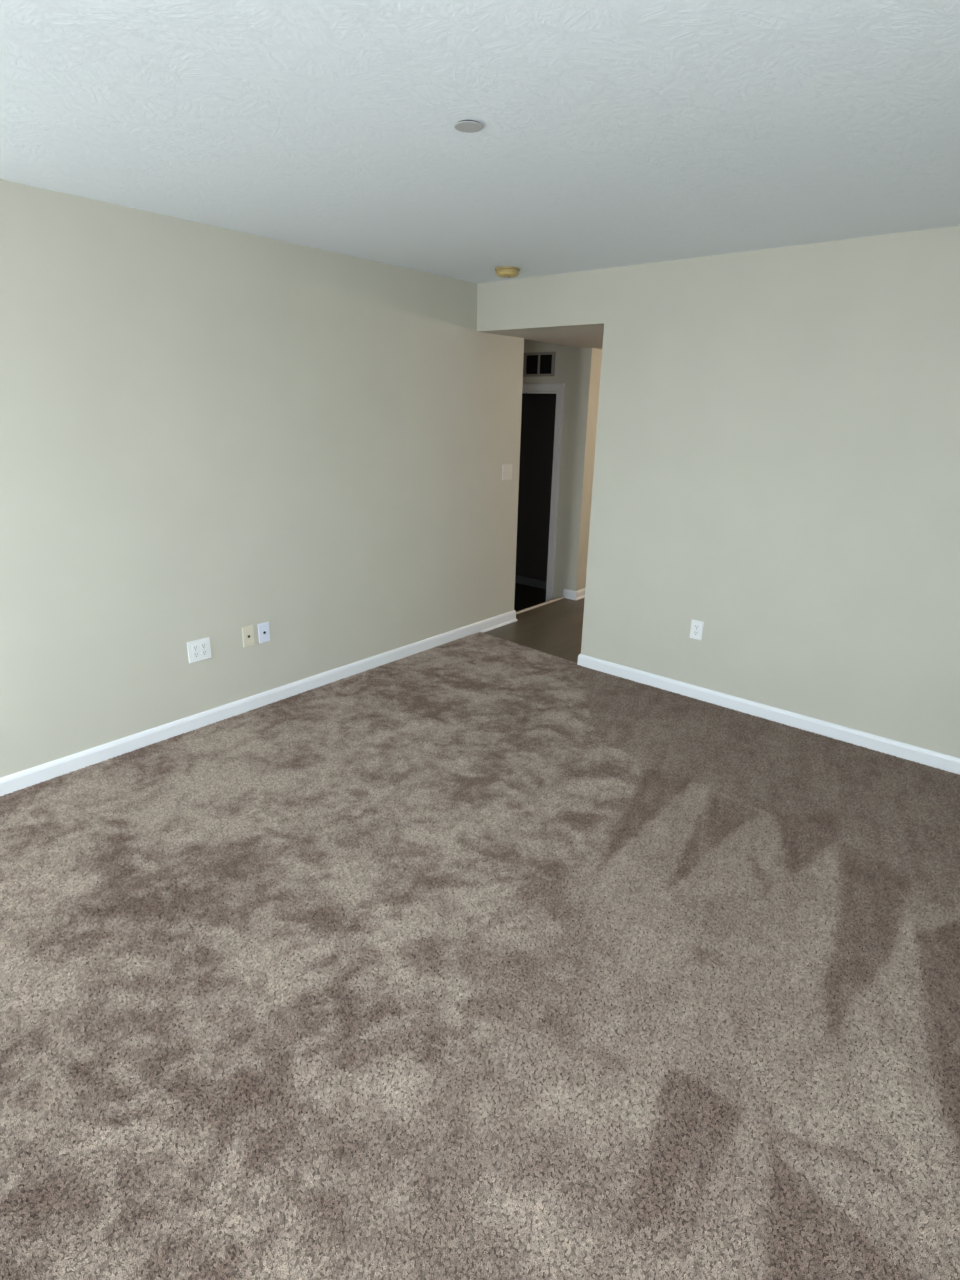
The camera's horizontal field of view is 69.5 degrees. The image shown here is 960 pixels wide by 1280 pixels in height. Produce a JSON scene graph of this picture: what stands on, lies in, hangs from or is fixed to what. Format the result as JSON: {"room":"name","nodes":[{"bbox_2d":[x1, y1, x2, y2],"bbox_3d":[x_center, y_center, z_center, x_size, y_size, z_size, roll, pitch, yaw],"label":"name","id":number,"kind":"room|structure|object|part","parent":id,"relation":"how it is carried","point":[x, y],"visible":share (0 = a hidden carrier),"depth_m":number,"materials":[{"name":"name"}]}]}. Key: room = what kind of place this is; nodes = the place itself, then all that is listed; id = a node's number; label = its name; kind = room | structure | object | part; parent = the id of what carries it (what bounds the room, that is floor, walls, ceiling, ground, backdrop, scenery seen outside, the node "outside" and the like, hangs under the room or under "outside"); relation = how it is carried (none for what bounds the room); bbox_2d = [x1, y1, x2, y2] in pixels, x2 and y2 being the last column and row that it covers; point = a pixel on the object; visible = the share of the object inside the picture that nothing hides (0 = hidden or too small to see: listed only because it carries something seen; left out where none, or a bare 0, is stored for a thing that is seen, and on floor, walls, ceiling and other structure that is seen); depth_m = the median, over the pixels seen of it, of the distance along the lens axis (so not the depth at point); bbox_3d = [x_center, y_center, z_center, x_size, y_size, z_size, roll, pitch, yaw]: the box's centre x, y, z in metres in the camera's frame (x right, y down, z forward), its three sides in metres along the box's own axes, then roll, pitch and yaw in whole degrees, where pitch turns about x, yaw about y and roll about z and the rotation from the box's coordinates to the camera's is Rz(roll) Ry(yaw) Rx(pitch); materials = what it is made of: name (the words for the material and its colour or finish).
{"room":"empty living room","nodes":[
{"label":"empty living room","id":0,"kind":"room"},
{"bbox_2d":[0,179,601,795],"bbox_3d":[-0.448,-1.073,4.605,0.115,2.470,8.720,16,24,38],"label":"wall","id":1,"kind":"structure","parent":0,"point":[213,432],"depth_m":3.50,"materials":[{"name":"beige paint"}]},
{"bbox_2d":[187,637,211,662],"bbox_3d":[-1.472,0.054,3.632,0.008,0.115,0.124,16,24,38],"label":"wall outlet","id":2,"kind":"object","parent":1,"relation":"attached to","point":[198,650],"visible":1,"depth_m":3.63,"materials":[{"name":"white plastic"}]},
{"bbox_2d":[192,645,198,650],"bbox_3d":[-1.485,0.041,3.608,0.004,0.028,0.034,16,24,38],"label":"receptacle","id":3,"kind":"object","parent":2,"relation":"attached to","point":[194,647],"depth_m":3.61,"materials":[{"name":"grey plastic"}]},
{"bbox_2d":[193,652,198,657],"bbox_3d":[-1.486,0.078,3.621,0.004,0.028,0.034,16,24,38],"label":"receptacle","id":4,"kind":"object","parent":2,"relation":"attached to","point":[195,654],"depth_m":3.62,"materials":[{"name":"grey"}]},
{"bbox_2d":[200,643,206,648],"bbox_3d":[-1.456,0.030,3.642,0.004,0.028,0.034,16,24,38],"label":"receptacle","id":5,"kind":"object","parent":2,"relation":"attached to","point":[202,645],"depth_m":3.64,"materials":[{"name":"grey plastic"}]},
{"bbox_2d":[242,625,254,646],"bbox_3d":[-1.284,-0.020,3.841,0.008,0.113,0.070,16,24,38],"label":"cable jack","id":6,"kind":"object","parent":1,"relation":"attached to","point":[247,632],"visible":1,"depth_m":3.84,"materials":[{"name":"beige plastic"}]},
{"bbox_2d":[0,610,517,795],"bbox_3d":[-1.472,0.401,3.835,0.136,0.092,5.354,16,24,38],"label":"baseboard","id":7,"kind":"structure","parent":1,"relation":"attached to","point":[20,780],"depth_m":3.81,"materials":[{"name":"white wood"}]},
{"bbox_3d":[0.156,-0.115,5.583,0.013,0.018,0.469,16,24,38],"label":"shoe moulding","id":8,"kind":"part","parent":7,"relation":"part of","materials":[{"name":"white wood"}]},
{"bbox_2d":[258,622,269,642],"bbox_3d":[-1.220,-0.042,3.913,0.008,0.113,0.070,16,24,38],"label":"cable jack","id":9,"kind":"object","parent":1,"relation":"attached to","point":[263,628],"visible":1,"depth_m":3.91,"materials":[{"name":"white plastic"}]},
{"bbox_2d":[502,464,511,479],"bbox_3d":[0.211,-1.273,5.248,0.017,0.116,0.117,16,24,38],"label":"light switch","id":10,"kind":"object","parent":1,"relation":"attached to","point":[506,468],"visible":1,"depth_m":5.25,"materials":[{"name":"white plastic"}]},
{"bbox_2d":[0,0,959,283],"bbox_3d":[0.063,-1.342,1.446,4.610,0.080,4.920,16,24,38],"label":"ceiling","id":11,"kind":"structure","parent":0,"point":[614,133],"depth_m":1.96,"materials":[{"name":"white paint"}]},
{"bbox_2d":[454,120,482,132],"bbox_3d":[-0.033,-1.483,1.996,0.084,0.009,0.084,16,24,38],"label":"sprinkler cover","id":12,"kind":"object","parent":11,"relation":"attached to","point":[469,126],"visible":1,"depth_m":1.99,"materials":[{"name":"grey plastic"}]},
{"bbox_2d":[495,266,519,277],"bbox_3d":[0.160,-2.158,4.068,0.148,0.047,0.148,16,24,38],"label":"smoke detector","id":13,"kind":"object","parent":11,"relation":"attached to","point":[502,271],"visible":1,"depth_m":4.02,"materials":[{"name":"beige"}]},
{"bbox_2d":[514,583,545,611],"bbox_3d":[0.136,-0.345,7.004,1.575,0.050,1.916,16,24,38],"label":"floor","id":14,"kind":"structure","parent":0,"point":[526,596],"depth_m":7.28,"materials":[{"name":"plastic"}]},
{"bbox_2d":[479,598,584,662],"bbox_3d":[2.479,-0.088,5.751,3.615,0.048,3.920,16,24,38],"label":"floor","id":15,"kind":"structure","parent":0,"point":[554,628],"depth_m":5.53,"materials":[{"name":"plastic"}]},
{"bbox_2d":[516,596,564,613],"bbox_3d":[0.497,-0.291,6.163,0.030,0.030,0.932,16,24,38],"label":"trim","id":16,"kind":"structure","parent":15,"relation":"on","point":[562,597],"depth_m":6.18,"materials":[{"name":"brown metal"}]},
{"bbox_2d":[515,393,555,581],"bbox_3d":[0.584,-1.746,6.952,1.700,2.655,0.764,16,24,38],"label":"wall","id":17,"kind":"structure","parent":0,"point":[538,411],"depth_m":7.37,"materials":[{"name":"grey paint"}]},
{"bbox_2d":[515,575,546,588],"bbox_3d":[0.690,-0.606,7.599,1.380,0.084,0.013,16,24,38],"label":"baseboard","id":18,"kind":"structure","parent":17,"relation":"attached to","point":[518,579],"depth_m":7.69,"materials":[{"name":"grey"}]},
{"bbox_2d":[490,326,603,348],"bbox_3d":[2.591,-2.204,5.070,3.555,0.080,3.784,16,24,38],"label":"ceiling","id":19,"kind":"structure","parent":0,"point":[584,337],"depth_m":4.85,"materials":[{"name":"grey paint"}]},
{"bbox_2d":[522,340,598,598],"bbox_3d":[0.337,-1.633,6.602,1.600,2.655,0.115,16,24,38],"label":"wall","id":20,"kind":"structure","parent":0,"point":[576,367],"depth_m":6.10,"materials":[{"name":"beige paint"}]},
{"bbox_2d":[523,352,555,376],"bbox_3d":[0.520,-2.429,6.099,0.338,0.200,0.010,16,24,38],"label":"air vent","id":21,"kind":"object","parent":20,"relation":"in","point":[535,364],"visible":0.99,"depth_m":6.10,"materials":[{"name":"metal"}]},
{"bbox_2d":[522,383,564,601],"bbox_3d":[0.394,-1.343,6.630,0.918,2.089,0.135,16,24,38],"label":"door frame","id":22,"kind":"structure","parent":20,"relation":"in","point":[560,387],"depth_m":6.23,"materials":[{"name":"white wood"}]},
{"bbox_3d":[0.377,-2.289,6.264,0.918,0.062,0.020,16,24,38],"label":"head casing","id":23,"kind":"part","parent":22,"relation":"part of","materials":[{"name":"white wood"}]},
{"bbox_3d":[0.683,-1.234,6.327,0.062,2.089,0.020,16,24,38],"label":"casing","id":24,"kind":"part","parent":22,"relation":"part of","materials":[{"name":"white wood"}]},
{"bbox_2d":[563,588,584,599],"bbox_3d":[1.594,-0.693,7.287,0.154,0.080,2.356,16,24,38],"label":"baseboard","id":25,"kind":"structure","parent":20,"relation":"attached to","point":[569,594],"depth_m":6.45,"materials":[{"name":"white wood"}]},
{"bbox_3d":[1.601,-0.661,7.292,0.136,0.018,2.356,16,24,38],"label":"shoe moulding","id":26,"kind":"part","parent":25,"relation":"part of","materials":[{"name":"white wood"}]},
{"bbox_2d":[477,225,959,766],"bbox_3d":[1.710,-0.704,3.648,4.500,2.470,0.115,16,24,38],"label":"wall","id":27,"kind":"structure","parent":0,"point":[777,460],"depth_m":3.64,"materials":[{"name":"beige paint"}]},
{"bbox_2d":[690,619,703,639],"bbox_3d":[1.295,-0.060,4.138,0.075,0.116,0.008,16,24,38],"label":"wall outlet","id":28,"kind":"object","parent":27,"relation":"attached to","point":[696,631],"visible":1,"depth_m":4.13,"materials":[{"name":"white plastic"}]},
{"bbox_2d":[577,654,959,774],"bbox_3d":[2.015,0.498,3.749,3.424,0.080,0.128,16,24,38],"label":"baseboard","id":29,"kind":"structure","parent":27,"relation":"attached to","point":[931,758],"depth_m":3.91,"materials":[{"name":"white wood"}]},
{"bbox_3d":[0.048,1.036,2.286,4.400,0.038,4.780,16,24,38],"label":"floor","id":30,"kind":"structure","parent":0,"visible":0},
{"bbox_2d":[0,632,959,1279],"bbox_3d":[0.082,0.990,2.311,4.373,0.001,4.879,16,24,38],"label":"carpet","id":31,"kind":"object","parent":30,"relation":"on","point":[478,956],"visible":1,"depth_m":2.08,"materials":[{"name":"brown carpet"}]}
]}

